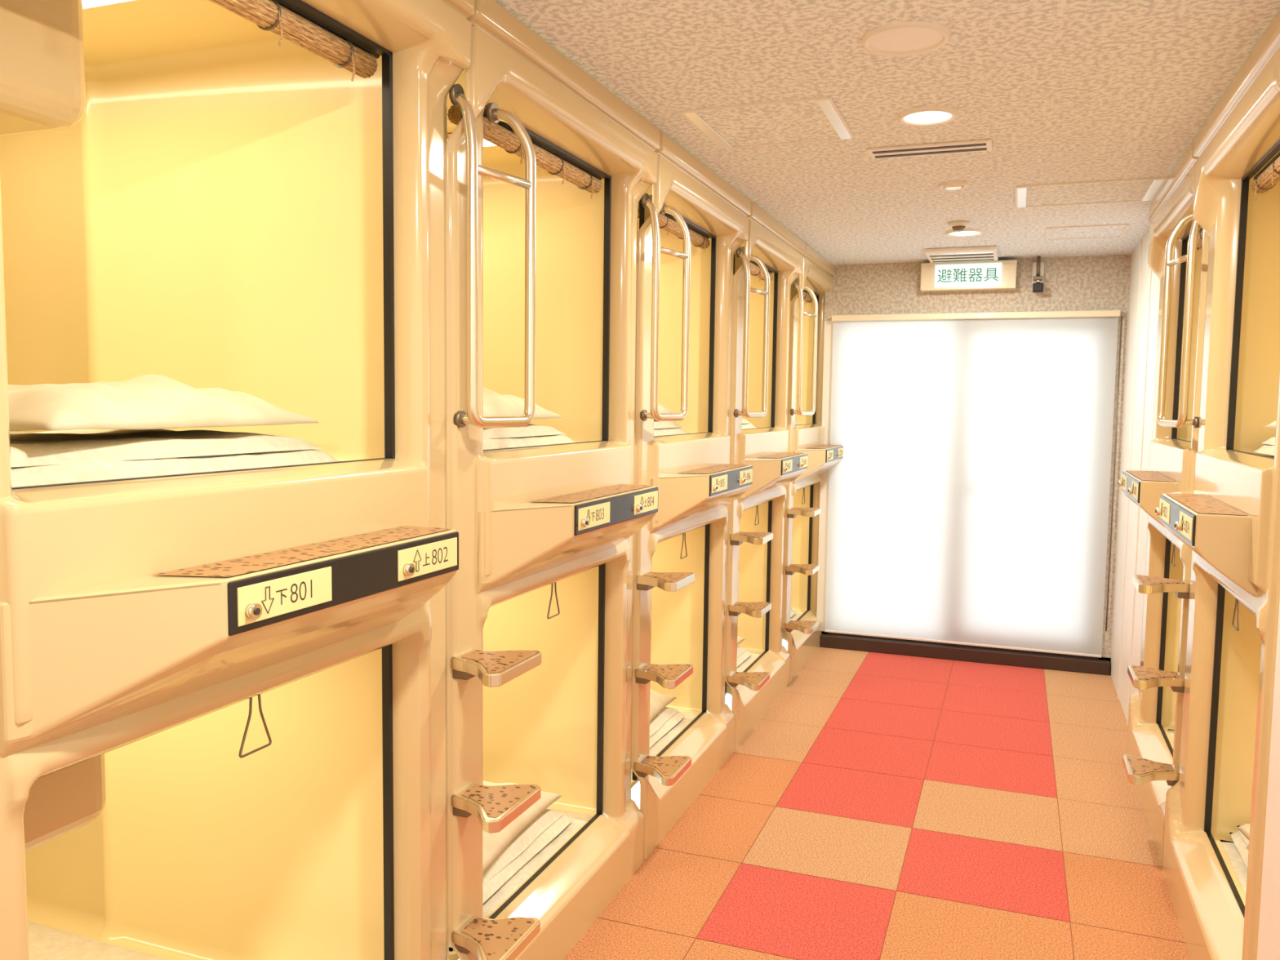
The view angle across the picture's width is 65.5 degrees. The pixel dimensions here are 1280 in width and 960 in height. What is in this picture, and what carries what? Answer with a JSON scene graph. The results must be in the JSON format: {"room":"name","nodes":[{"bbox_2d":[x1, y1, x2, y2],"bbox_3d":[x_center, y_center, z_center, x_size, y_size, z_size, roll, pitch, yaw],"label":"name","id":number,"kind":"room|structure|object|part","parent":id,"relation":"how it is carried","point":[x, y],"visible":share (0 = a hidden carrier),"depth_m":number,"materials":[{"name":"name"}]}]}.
{"room":"capsule hotel corridor","nodes":[
{"label":"capsule hotel corridor","id":0,"kind":"room"},
{"bbox_2d":[563,647,1191,959],"bbox_3d":[0.540,1.343,2.370,1.850,0.002,7.820,2,5,21],"label":"floor","id":1,"kind":"structure","parent":0,"point":[883,806],"depth_m":3.52,"materials":[{"name":"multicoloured carpet"}]},
{"bbox_2d":[0,0,475,959],"bbox_3d":[-1.524,0.162,1.974,2.274,2.362,1.139,2,5,21],"label":"bunk","id":2,"kind":"object","parent":1,"relation":"on","point":[223,694],"visible":1,"depth_m":2.11,"materials":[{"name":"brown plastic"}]},
{"bbox_2d":[27,920,170,959],"bbox_3d":[-1.596,1.148,2.085,1.902,0.015,0.862,2,5,21],"label":"mattress","id":3,"kind":"object","parent":2,"relation":"in","point":[45,943],"visible":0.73,"depth_m":2.39,"materials":[{"name":"fabric"}]},
{"bbox_2d":[208,0,380,80],"bbox_3d":[-0.682,-0.782,1.598,0.055,0.088,0.840,2,5,21],"label":"bamboo blind","id":4,"kind":"object","parent":2,"relation":"attached to","point":[277,17],"visible":0.98,"depth_m":1.78,"materials":[{"name":"brown wood"}]},
{"bbox_2d":[154,525,449,577],"bbox_3d":[-0.517,0.112,1.639,0.106,0.001,0.612,2,5,21],"label":"shelf","id":5,"kind":"object","parent":2,"relation":"attached to","point":[228,568],"depth_m":1.58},
{"bbox_3d":[-1.581,-0.040,1.992,1.902,0.015,0.862,2,5,21],"label":"mattress","id":6,"kind":"object","parent":2,"relation":"in","visible":0},
{"bbox_2d":[9,428,338,487],"bbox_3d":[-1.030,-0.053,1.719,0.626,0.062,0.805,2,5,21],"label":"folded blanket","id":7,"kind":"object","parent":6,"relation":"on","point":[76,455],"visible":0.93,"depth_m":1.62,"materials":[{"name":"fabric"}]},
{"bbox_2d":[8,373,318,431],"bbox_3d":[-0.913,-0.139,1.738,0.400,0.094,0.640,2,5,17],"label":"pillow","id":8,"kind":"object","parent":7,"relation":"on","point":[145,402],"visible":0.96,"depth_m":1.60,"materials":[{"name":"fabric"}]},
{"bbox_2d":[444,0,660,959],"bbox_3d":[-1.122,0.084,3.038,2.274,2.362,1.139,2,5,21],"label":"bunk","id":9,"kind":"object","parent":1,"relation":"on","point":[546,532],"visible":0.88,"depth_m":3.05,"materials":[{"name":"brown plastic"}]},
{"bbox_2d":[448,84,536,427],"bbox_3d":[-0.321,-0.479,2.184,0.107,0.726,0.215,2,5,21],"label":"grab rail","id":10,"kind":"object","parent":9,"relation":"attached to","point":[456,93],"visible":1,"depth_m":2.15,"materials":[{"name":"silver metal"}]},
{"bbox_2d":[451,649,541,959],"bbox_3d":[-0.336,0.727,2.198,0.165,0.678,0.218,2,5,21],"label":"steps","id":11,"kind":"structure","parent":9,"relation":"attached to","point":[495,806],"depth_m":2.19,"materials":[{"name":"brown plastic"}]},
{"bbox_2d":[448,808,592,951],"bbox_3d":[-1.193,1.070,3.148,1.902,0.015,0.862,2,5,21],"label":"mattress","id":12,"kind":"object","parent":9,"relation":"in","point":[539,859],"visible":0.06,"depth_m":2.87,"materials":[{"name":"fabric"}]},
{"bbox_2d":[482,808,573,903],"bbox_3d":[-0.643,1.058,2.874,0.626,0.062,0.805,2,5,21],"label":"folded blanket","id":13,"kind":"object","parent":12,"relation":"on","point":[548,824],"visible":0.1,"depth_m":2.88,"materials":[{"name":"fabric"}]},
{"bbox_2d":[483,781,562,873],"bbox_3d":[-0.526,0.972,2.893,0.400,0.094,0.640,2,5,17],"label":"pillow","id":14,"kind":"object","parent":13,"relation":"on","point":[494,843],"visible":0.13,"depth_m":2.84,"materials":[{"name":"fabric"}]},
{"bbox_2d":[447,105,602,198],"bbox_3d":[-0.280,-0.860,2.661,0.055,0.088,0.840,2,5,21],"label":"bamboo blind","id":15,"kind":"object","parent":9,"relation":"attached to","point":[500,134],"visible":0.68,"depth_m":2.66,"materials":[{"name":"brown wood"}]},
{"bbox_2d":[529,484,653,502],"bbox_3d":[-0.115,0.035,2.702,0.106,0.001,0.612,2,5,21],"label":"shelf","id":16,"kind":"object","parent":9,"relation":"attached to","point":[599,492],"depth_m":2.66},
{"bbox_3d":[-1.178,-0.118,3.055,1.902,0.015,0.862,2,5,21],"label":"mattress","id":17,"kind":"object","parent":9,"relation":"in","visible":0},
{"bbox_2d":[483,423,575,449],"bbox_3d":[-0.628,-0.130,2.782,0.626,0.062,0.805,2,5,21],"label":"folded blanket","id":18,"kind":"object","parent":17,"relation":"on","point":[529,435],"visible":0.13,"depth_m":2.76,"materials":[{"name":"fabric"}]},
{"bbox_2d":[483,387,564,418],"bbox_3d":[-0.511,-0.216,2.801,0.400,0.094,0.640,2,5,17],"label":"pillow","id":19,"kind":"object","parent":18,"relation":"on","point":[495,404],"visible":0.24,"depth_m":2.77,"materials":[{"name":"fabric"}]},
{"bbox_2d":[631,132,752,858],"bbox_3d":[-0.720,0.006,4.101,2.274,2.362,1.139,2,5,21],"label":"bunk","id":20,"kind":"object","parent":1,"relation":"on","point":[694,476],"visible":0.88,"depth_m":4.09,"materials":[{"name":"brown plastic"}]},
{"bbox_2d":[633,571,694,786],"bbox_3d":[0.067,0.649,3.261,0.165,0.678,0.218,2,5,21],"label":"steps","id":21,"kind":"structure","parent":20,"relation":"attached to","point":[667,770],"depth_m":3.24,"materials":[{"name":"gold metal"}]},
{"bbox_2d":[631,711,697,777],"bbox_3d":[-0.791,0.993,4.211,1.902,0.015,0.862,2,5,21],"label":"mattress","id":22,"kind":"object","parent":20,"relation":"in","point":[672,733],"visible":0.03,"depth_m":4.00,"materials":[{"name":"fabric"}]},
{"bbox_2d":[649,706,684,747],"bbox_3d":[-0.240,0.980,3.937,0.626,0.062,0.805,2,5,21],"label":"folded blanket","id":23,"kind":"object","parent":22,"relation":"on","point":[667,718],"visible":0.05,"depth_m":4.02,"materials":[{"name":"fabric"}]},
{"bbox_2d":[649,688,676,721],"bbox_3d":[-0.124,0.894,3.956,0.400,0.094,0.640,2,5,17],"label":"pillow","id":24,"kind":"object","parent":23,"relation":"on","point":[658,701],"visible":0.09,"depth_m":4.05,"materials":[{"name":"fabric"}]},
{"bbox_2d":[640,192,690,421],"bbox_3d":[0.081,-0.557,3.248,0.107,0.726,0.215,2,5,21],"label":"grab rail","id":25,"kind":"object","parent":20,"relation":"attached to","point":[646,202],"visible":0.99,"depth_m":3.21,"materials":[{"name":"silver metal"}]},
{"bbox_2d":[638,203,710,253],"bbox_3d":[0.123,-0.937,3.724,0.055,0.088,0.840,2,5,21],"label":"bamboo blind","id":26,"kind":"object","parent":20,"relation":"attached to","point":[668,223],"visible":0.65,"depth_m":3.76,"materials":[{"name":"brown wood"}]},
{"bbox_2d":[677,463,749,473],"bbox_3d":[0.288,-0.043,3.765,0.106,0.001,0.612,2,5,21],"label":"shelf","id":27,"kind":"object","parent":20,"relation":"attached to","point":[725,466],"depth_m":3.74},
{"bbox_3d":[-0.776,-0.196,4.118,1.902,0.015,0.861,2,5,21],"label":"mattress","id":28,"kind":"object","parent":20,"relation":"in","visible":0},
{"bbox_2d":[653,419,688,435],"bbox_3d":[-0.225,-0.208,3.845,0.626,0.062,0.805,2,5,21],"label":"folded blanket","id":29,"kind":"object","parent":28,"relation":"on","point":[660,428],"visible":0.08,"depth_m":3.92,"materials":[{"name":"fabric"}]},
{"bbox_2d":[657,402,677,413],"bbox_3d":[-0.108,-0.294,3.864,0.400,0.094,0.640,2,5,17],"label":"pillow","id":30,"kind":"object","parent":29,"relation":"on","point":[661,408],"visible":0.02,"depth_m":3.97,"materials":[{"name":"fabric"}]},
{"bbox_2d":[724,202,808,749],"bbox_3d":[-0.317,-0.071,5.164,2.274,2.362,1.139,2,5,21],"label":"bunk","id":31,"kind":"object","parent":1,"relation":"on","point":[755,572],"visible":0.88,"depth_m":5.12,"materials":[{"name":"brown plastic"}]},
{"bbox_2d":[736,651,760,671],"bbox_3d":[-0.388,0.915,5.274,1.902,0.015,0.862,2,5,21],"label":"mattress","id":32,"kind":"object","parent":31,"relation":"in","point":[753,655],"visible":0.06,"depth_m":5.14,"materials":[{"name":"fabric"}]},
{"bbox_2d":[737,646,751,666],"bbox_3d":[0.162,0.902,5.000,0.626,0.062,0.805,2,5,21],"label":"folded blanket","id":33,"kind":"object","parent":32,"relation":"on","point":[743,654],"visible":0.02,"depth_m":5.15,"materials":[{"name":"fabric"}]},
{"bbox_2d":[737,636,746,644],"bbox_3d":[0.279,0.817,5.019,0.400,0.094,0.640,2,5,17],"label":"pillow","id":34,"kind":"object","parent":33,"relation":"on","point":[740,639],"visible":0.02,"depth_m":5.20,"materials":[{"name":"fabric"}]},
{"bbox_2d":[727,531,773,690],"bbox_3d":[0.469,0.571,4.324,0.165,0.678,0.218,2,5,21],"label":"steps","id":35,"kind":"structure","parent":31,"relation":"attached to","point":[753,681],"depth_m":4.30,"materials":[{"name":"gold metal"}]},
{"bbox_2d":[733,247,769,417],"bbox_3d":[0.484,-0.634,4.311,0.107,0.726,0.215,2,5,21],"label":"grab rail","id":36,"kind":"object","parent":31,"relation":"attached to","point":[740,254],"visible":0.96,"depth_m":4.27,"materials":[{"name":"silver metal"}]},
{"bbox_2d":[748,260,773,281],"bbox_3d":[0.525,-1.015,4.787,0.055,0.088,0.840,2,5,21],"label":"bamboo blind","id":37,"kind":"object","parent":31,"relation":"attached to","point":[754,268],"visible":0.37,"depth_m":4.87,"materials":[{"name":"brown wood"}]},
{"bbox_2d":[757,452,802,457],"bbox_3d":[0.690,-0.121,4.829,0.106,0.001,0.612,2,5,21],"label":"shelf","id":38,"kind":"object","parent":31,"relation":"attached to","point":[783,455],"depth_m":4.83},
{"bbox_3d":[-0.373,-0.273,5.181,1.902,0.015,0.862,2,5,21],"label":"mattress","id":39,"kind":"object","parent":31,"relation":"in","visible":0},
{"bbox_2d":[741,418,755,429],"bbox_3d":[0.177,-0.286,4.908,0.626,0.062,0.805,2,5,21],"label":"folded blanket","id":40,"kind":"object","parent":39,"relation":"on","point":[745,424],"visible":0.04,"depth_m":5.06,"materials":[{"name":"fabric"}]},
{"bbox_2d":[782,243,843,682],"bbox_3d":[0.086,-0.149,6.227,2.274,2.362,1.139,2,5,21],"label":"bunk","id":41,"kind":"object","parent":1,"relation":"on","point":[801,532],"visible":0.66,"depth_m":5.99,"materials":[{"name":"brown plastic"}]},
{"bbox_2d":[790,611,803,620],"bbox_3d":[0.014,0.837,6.337,1.902,0.015,0.862,2,5,21],"label":"mattress","id":42,"kind":"object","parent":41,"relation":"in","point":[797,614],"visible":0.02,"depth_m":6.28,"materials":[{"name":"fabric"}]},
{"bbox_2d":[790,608,795,617],"bbox_3d":[0.565,0.825,6.064,0.626,0.062,0.805,2,5,21],"label":"folded blanket","id":43,"kind":"object","parent":42,"relation":"on","point":[793,612],"visible":0.02,"depth_m":6.26,"materials":[{"name":"fabric"}]},
{"bbox_2d":[783,507,821,634],"bbox_3d":[0.872,0.493,5.387,0.165,0.678,0.218,2,5,21],"label":"steps","id":44,"kind":"structure","parent":41,"relation":"attached to","point":[807,627],"depth_m":5.37,"materials":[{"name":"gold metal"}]},
{"bbox_2d":[790,279,817,415],"bbox_3d":[0.886,-0.712,5.374,0.107,0.726,0.215,2,5,21],"label":"grab rail","id":45,"kind":"object","parent":41,"relation":"attached to","point":[795,285],"visible":0.96,"depth_m":5.33,"materials":[{"name":"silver metal"}]},
{"bbox_2d":[802,289,813,306],"bbox_3d":[0.928,-1.093,5.850,0.055,0.088,0.840,2,5,21],"label":"bamboo blind","id":46,"kind":"object","parent":41,"relation":"attached to","point":[807,298],"visible":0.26,"depth_m":6.04,"materials":[{"name":"brown wood"}]},
{"bbox_2d":[808,444,839,448],"bbox_3d":[1.093,-0.198,5.892,0.106,0.001,0.612,2,5,21],"label":"shelf","id":47,"kind":"object","parent":41,"relation":"attached to","point":[821,446],"depth_m":5.85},
{"bbox_2d":[1118,139,1208,866],"bbox_3d":[2.898,0.108,3.380,2.274,2.362,1.139,2,5,21],"label":"bunk","id":48,"kind":"object","parent":1,"relation":"on","point":[1153,711],"visible":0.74,"depth_m":4.02,"materials":[{"name":"brown plastic"}]},
{"bbox_2d":[1125,470,1176,481],"bbox_3d":[1.893,-0.018,3.702,0.106,0.001,0.612,2,5,21],"label":"shelf","id":49,"kind":"object","parent":48,"relation":"attached to","point":[1143,475],"depth_m":3.65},
{"bbox_2d":[1122,574,1190,786],"bbox_3d":[1.710,0.668,3.282,0.165,0.678,0.218,2,5,21],"label":"steps","id":50,"kind":"structure","parent":48,"relation":"attached to","point":[1139,771],"depth_m":3.25,"materials":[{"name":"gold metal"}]},
{"bbox_2d":[1168,728,1174,741],"bbox_3d":[2.945,1.101,3.424,1.902,0.015,0.862,2,5,21],"label":"mattress","id":51,"kind":"object","parent":48,"relation":"in","point":[1171,731],"visible":0.04,"depth_m":4.11,"materials":[{"name":"fabric"}]},
{"bbox_2d":[1156,211,1199,427],"bbox_3d":[1.778,-0.535,3.248,0.107,0.726,0.215,2,5,21],"label":"grab rail","id":52,"kind":"object","parent":48,"relation":"attached to","point":[1182,420],"visible":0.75,"depth_m":3.21,"materials":[{"name":"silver metal"}]},
{"bbox_2d":[1196,227,1202,250],"bbox_3d":[2.081,-0.903,3.605,0.055,0.088,0.840,2,5,21],"label":"bamboo blind","id":53,"kind":"object","parent":48,"relation":"attached to","point":[1200,235],"visible":0.12,"depth_m":3.77,"materials":[{"name":"brown wood"}]},
{"bbox_2d":[1155,8,1279,959],"bbox_3d":[2.496,0.186,2.317,2.274,2.362,1.139,2,5,21],"label":"bunk","id":54,"kind":"object","parent":1,"relation":"on","point":[1229,522],"visible":0.98,"depth_m":2.99,"materials":[{"name":"brown plastic"}]},
{"bbox_2d":[1164,493,1248,515],"bbox_3d":[1.491,0.060,2.639,0.106,0.001,0.612,2,5,21],"label":"shelf","id":55,"kind":"object","parent":54,"relation":"attached to","point":[1200,503],"depth_m":2.58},
{"bbox_2d":[1220,840,1247,894],"bbox_3d":[2.542,1.179,2.361,1.902,0.015,0.862,2,5,21],"label":"mattress","id":56,"kind":"object","parent":54,"relation":"in","point":[1234,856],"visible":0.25,"depth_m":2.94,"materials":[{"name":"fabric"}]},
{"bbox_2d":[1229,823,1249,868],"bbox_3d":[1.992,1.111,2.628,0.626,0.062,0.805,2,5,21],"label":"folded blanket","id":57,"kind":"object","parent":56,"relation":"on","point":[1241,842],"visible":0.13,"depth_m":3.00,"materials":[{"name":"fabric"}]},
{"bbox_2d":[1236,827,1249,839],"bbox_3d":[1.878,1.026,2.596,0.400,0.094,0.640,2,5,17],"label":"pillow","id":58,"kind":"object","parent":57,"relation":"on","point":[1245,831],"visible":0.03,"depth_m":2.92,"materials":[{"name":"fabric"}]},
{"bbox_2d":[1251,151,1279,199],"bbox_3d":[1.678,-0.826,2.542,0.055,0.088,0.840,2,5,21],"label":"bamboo blind","id":59,"kind":"object","parent":54,"relation":"attached to","point":[1267,178],"visible":1,"depth_m":2.78,"materials":[{"name":"brown wood"}]},
{"bbox_3d":[2.557,-0.009,2.268,1.902,0.015,0.861,2,5,21],"label":"mattress","id":60,"kind":"object","parent":54,"relation":"in","visible":0},
{"bbox_2d":[1253,436,1275,455],"bbox_3d":[2.007,-0.078,2.536,0.626,0.062,0.805,2,5,21],"label":"folded blanket","id":61,"kind":"object","parent":60,"relation":"on","point":[1268,448],"visible":0.7,"depth_m":2.90,"materials":[{"name":"fabric"}]},
{"bbox_2d":[1261,420,1276,428],"bbox_3d":[1.893,-0.163,2.503,0.400,0.094,0.640,2,5,17],"label":"pillow","id":62,"kind":"object","parent":61,"relation":"on","point":[1273,424],"visible":0.58,"depth_m":2.82,"materials":[{"name":"fabric"}]},
{"bbox_2d":[493,0,1279,265],"bbox_3d":[0.584,-1.048,2.221,1.950,0.050,7.900,2,5,21],"label":"ceiling","id":63,"kind":"structure","parent":0,"point":[1061,91],"depth_m":2.70,"materials":[{"name":"paint"}]},
{"bbox_2d":[680,96,854,148],"bbox_3d":[0.400,-1.086,3.043,0.441,0.008,0.446,2,5,21],"label":"access hatch","id":64,"kind":"object","parent":63,"relation":"in","point":[812,119],"depth_m":3.02,"materials":[{"name":"beige paint"}]},
{"bbox_2d":[862,21,951,56],"bbox_3d":[0.619,-1.025,2.317,0.200,0.010,0.200,2,5,21],"label":"ceiling speaker","id":65,"kind":"object","parent":63,"relation":"in","point":[907,38],"depth_m":2.31},
{"bbox_2d":[897,106,957,126],"bbox_3d":[0.846,-1.069,2.924,0.170,0.012,0.170,2,5,21],"label":"recessed light","id":66,"kind":"object","parent":63,"relation":"in","point":[925,116],"depth_m":2.91,"materials":[{"name":"white plastic"}]},
{"bbox_2d":[866,138,992,159],"bbox_3d":[0.962,-1.098,3.307,0.394,0.010,0.130,2,5,21],"label":"ceiling vent","id":67,"kind":"object","parent":63,"relation":"in","point":[977,145],"depth_m":3.29,"materials":[{"name":"beige metal"}]},
{"bbox_2d":[937,181,968,190],"bbox_3d":[1.210,-1.134,3.842,0.116,0.015,0.116,2,5,21],"label":"ceiling spotlight","id":68,"kind":"object","parent":63,"relation":"in","point":[951,185],"depth_m":3.82,"materials":[{"name":"white plastic"}]},
{"bbox_2d":[947,220,969,231],"bbox_3d":[1.486,-1.181,4.635,0.100,0.038,0.100,2,5,21],"label":"smoke detector","id":69,"kind":"object","parent":63,"relation":"attached to","point":[957,225],"visible":1,"depth_m":4.61,"materials":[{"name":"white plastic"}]},
{"bbox_2d":[924,245,998,262],"bbox_3d":[1.786,-1.248,5.513,0.370,0.033,0.360,2,5,21],"label":"ceiling vent","id":70,"kind":"object","parent":63,"relation":"in","point":[987,253],"visible":1,"depth_m":5.40,"materials":[{"name":"beige metal"}]},
{"bbox_2d":[946,228,984,236],"bbox_3d":[1.592,-1.211,4.871,0.180,0.012,0.180,2,5,21],"label":"recessed light","id":71,"kind":"object","parent":63,"relation":"in","point":[966,232],"depth_m":4.87,"materials":[{"name":"white plastic"}]},
{"bbox_2d":[1044,223,1129,239],"bbox_3d":[2.164,-1.204,4.832,0.358,0.006,0.358,2,5,21],"label":"access hatch","id":72,"kind":"object","parent":63,"relation":"in","point":[1117,230],"depth_m":4.82,"materials":[{"name":"beige paint"}]},
{"bbox_2d":[1015,176,1167,208],"bbox_3d":[1.774,-1.139,3.956,0.526,0.008,0.426,2,5,21],"label":"access hatch","id":73,"kind":"object","parent":63,"relation":"in","point":[1138,189],"depth_m":3.93,"materials":[{"name":"beige paint"}]},
{"bbox_2d":[816,254,1131,673],"bbox_3d":[1.971,-0.116,5.933,1.770,2.390,0.080,2,5,21],"label":"wall","id":74,"kind":"structure","parent":0,"point":[1089,282],"depth_m":5.78,"materials":[{"name":"paint"}]},
{"bbox_2d":[819,633,1110,675],"bbox_3d":[1.907,1.041,5.969,1.656,0.075,0.055,2,5,21],"label":"baseboard","id":75,"kind":"structure","parent":74,"relation":"attached to","point":[1068,664],"depth_m":5.92,"materials":[{"name":"brown wood"}]},
{"bbox_2d":[920,259,1017,292],"bbox_3d":[1.906,-1.183,5.776,0.526,0.160,0.114,2,5,21],"label":"sign","id":76,"kind":"object","parent":74,"relation":"attached to","point":[989,275],"visible":1,"depth_m":5.73,"materials":[{"name":"beige plastic"}]},
{"bbox_3d":[1.889,-1.180,5.730,0.365,0.130,0.012,2,5,21],"label":"panel","id":77,"kind":"part","parent":76,"relation":"part of","materials":[{"name":"white plastic"}]},
{"bbox_2d":[824,310,1122,657],"bbox_3d":[1.920,0.005,5.891,1.614,1.970,0.050,2,5,21],"label":"roller blind","id":78,"kind":"object","parent":74,"relation":"attached to","point":[969,490],"visible":1,"depth_m":5.87,"materials":[{"name":"fabric"}]},
{"bbox_3d":[2.670,-0.026,5.600,0.009,1.780,0.008,2,5,21],"label":"pull chain","id":79,"kind":"part","parent":78,"relation":"part of","materials":[{"name":"brown"}]},
{"bbox_2d":[1031,256,1044,293],"bbox_3d":[2.260,-1.166,5.645,0.060,0.205,0.110,2,5,21],"label":"security camera","id":80,"kind":"object","parent":74,"relation":"attached to","point":[1038,267],"visible":1,"depth_m":5.63,"materials":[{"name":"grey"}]},
{"bbox_3d":[2.260,-1.143,5.647,0.050,0.020,0.070,2,5,21],"label":"arm","id":81,"kind":"part","parent":80,"relation":"part of","materials":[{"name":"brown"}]},
{"bbox_3d":[2.274,-1.181,5.682,0.060,0.120,0.030,2,5,21],"label":"plate","id":82,"kind":"part","parent":80,"relation":"part of","materials":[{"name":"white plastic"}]},
{"bbox_3d":[2.259,-1.208,5.637,0.020,0.120,0.020,2,5,21],"label":"stem","id":83,"kind":"part","parent":80,"relation":"part of","materials":[{"name":"brown"}]},
{"bbox_2d":[1110,230,1279,959],"bbox_3d":[1.411,0.185,2.105,0.085,2.370,8.100,2,5,21],"label":"wall","id":84,"kind":"structure","parent":0,"point":[1144,284],"depth_m":4.74,"materials":[{"name":"white paint"}]}
]}

